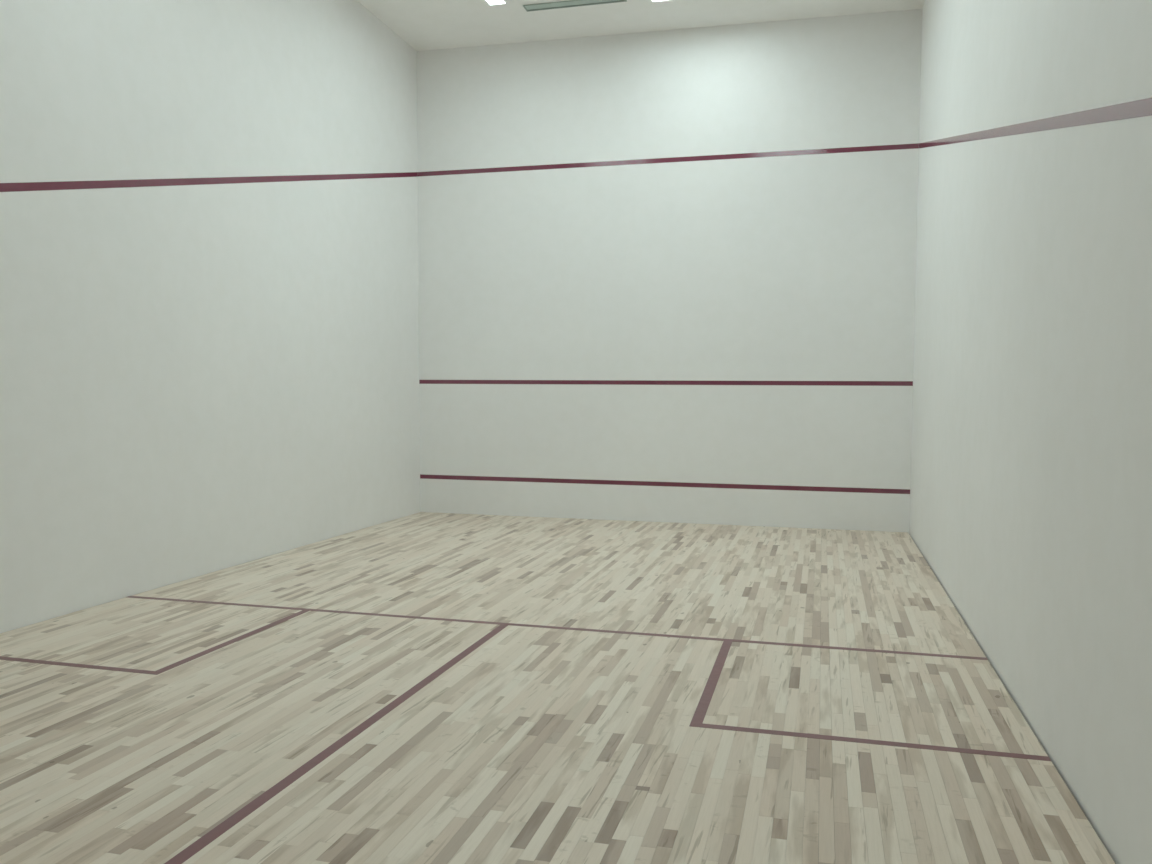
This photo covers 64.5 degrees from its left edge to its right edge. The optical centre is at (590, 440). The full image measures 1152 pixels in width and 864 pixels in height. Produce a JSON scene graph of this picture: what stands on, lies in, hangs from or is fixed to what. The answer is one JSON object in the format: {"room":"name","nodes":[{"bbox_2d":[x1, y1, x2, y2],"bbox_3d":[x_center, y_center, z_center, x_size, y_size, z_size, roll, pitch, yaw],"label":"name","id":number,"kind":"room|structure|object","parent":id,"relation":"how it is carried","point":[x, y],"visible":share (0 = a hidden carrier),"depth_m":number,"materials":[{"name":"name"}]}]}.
{"room":"squash court","nodes":[
{"label":"squash court","id":0,"kind":"room"},
{"bbox_2d":[0,0,419,632],"bbox_3d":[-3.991,-1.908,6.348,0.237,6.510,12.600,1,3,14],"label":"wall","id":1,"kind":"structure","parent":0,"point":[196,380],"depth_m":8.02,"materials":[{"name":"white paint"}]},
{"bbox_2d":[0,172,417,191],"bbox_3d":[-3.542,-2.178,7.692,0.001,2.452,9.748,1,3,14],"label":"court boundary line","id":2,"kind":"object","parent":1,"relation":"attached to","point":[64,185],"visible":1,"depth_m":7.75,"materials":[{"name":"red paint"}]},
{"bbox_2d":[0,512,1115,863],"bbox_3d":[-0.801,1.371,5.696,6.392,0.050,12.600,1,3,14],"label":"floor","id":3,"kind":"structure","parent":0,"point":[538,745],"depth_m":4.64,"materials":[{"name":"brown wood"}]},
{"bbox_2d":[0,610,307,674],"bbox_3d":[-3.102,1.301,6.263,1.640,0.001,1.625,1,3,14],"label":"box","id":4,"kind":"object","parent":3,"relation":"on","point":[219,646],"visible":1,"depth_m":5.53,"materials":[{"name":"red paint"}]},
{"bbox_2d":[164,625,507,863],"bbox_3d":[-1.132,1.409,4.412,0.058,0.001,4.248,1,3,14],"label":"half court line","id":5,"kind":"object","parent":3,"relation":"on","point":[188,852],"visible":1,"depth_m":4.02,"materials":[{"name":"red paint"}]},
{"bbox_2d":[128,596,987,659],"bbox_3d":[-0.602,1.307,6.494,6.372,0.001,0.054,1,3,14],"label":"short line","id":6,"kind":"object","parent":3,"relation":"on","point":[320,610],"visible":1,"depth_m":6.35,"materials":[{"name":"red paint"}]},
{"bbox_2d":[689,641,1050,760],"bbox_3d":[1.484,1.392,5.100,1.640,0.001,1.625,1,3,14],"label":"box","id":7,"kind":"object","parent":3,"relation":"on","point":[699,715],"visible":1,"depth_m":4.44,"materials":[{"name":"red paint"}]},
{"bbox_2d":[357,0,923,50],"bbox_3d":[-0.785,-4.952,5.383,6.950,0.256,12.800,1,3,14],"label":"ceiling","id":8,"kind":"structure","parent":0,"point":[424,25],"depth_m":11.03,"materials":[{"name":"paint"}]},
{"bbox_2d":[485,0,506,5],"bbox_3d":[-1.235,-5.171,10.161,0.216,0.129,1.206,1,3,14],"label":"ceiling lamp","id":9,"kind":"object","parent":8,"relation":"attached to","point":[490,2],"visible":1,"depth_m":10.72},
{"bbox_2d":[487,0,503,3],"bbox_3d":[-1.235,-5.125,10.164,0.195,0.006,1.185,1,3,14],"label":"diffuser","id":10,"kind":"object","parent":9,"relation":"attached to","point":[488,1],"depth_m":10.70,"materials":[{"name":"white plastic"}]},
{"bbox_2d":[523,0,626,11],"bbox_3d":[-0.185,-5.168,10.679,1.224,0.108,0.164,1,3,14],"label":"ceiling vent","id":11,"kind":"object","parent":8,"relation":"in","point":[572,3],"visible":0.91,"depth_m":10.72,"materials":[{"name":"grey metal"}]},
{"bbox_2d":[417,9,921,532],"bbox_3d":[0.771,-2.147,11.735,6.850,6.510,0.200,1,3,14],"label":"wall","id":12,"kind":"structure","parent":0,"point":[793,267],"depth_m":11.56,"materials":[{"name":"white paint"}]},
{"bbox_2d":[420,474,909,493],"bbox_3d":[0.754,0.557,11.768,6.391,0.056,0.001,1,3,14],"label":"tin line","id":13,"kind":"object","parent":12,"relation":"attached to","point":[453,477],"visible":1,"depth_m":11.69,"materials":[{"name":"red paint"}]},
{"bbox_2d":[419,380,912,385],"bbox_3d":[0.759,-0.742,11.703,6.398,0.054,0.001,1,3,14],"label":"service line","id":14,"kind":"object","parent":12,"relation":"attached to","point":[606,382],"visible":1,"depth_m":11.64,"materials":[{"name":"red paint"}]},
{"bbox_2d":[418,143,918,175],"bbox_3d":[0.771,-3.542,11.563,6.414,0.058,0.001,1,3,14],"label":"court boundary line","id":15,"kind":"object","parent":12,"relation":"attached to","point":[900,146],"visible":1,"depth_m":11.48,"materials":[{"name":"red paint"}]},
{"bbox_2d":[909,0,1151,863],"bbox_3d":[2.415,-1.781,4.723,0.200,6.510,12.600,1,3,14],"label":"wall","id":16,"kind":"structure","parent":0,"point":[1031,485],"depth_m":4.38,"materials":[{"name":"white paint"}]},
{"bbox_2d":[919,97,1151,147],"bbox_3d":[2.670,-2.054,6.116,0.001,2.452,9.748,1,3,14],"label":"court boundary line","id":17,"kind":"object","parent":16,"relation":"attached to","point":[1143,107],"visible":1,"depth_m":4.14,"materials":[{"name":"red paint"}]}
]}

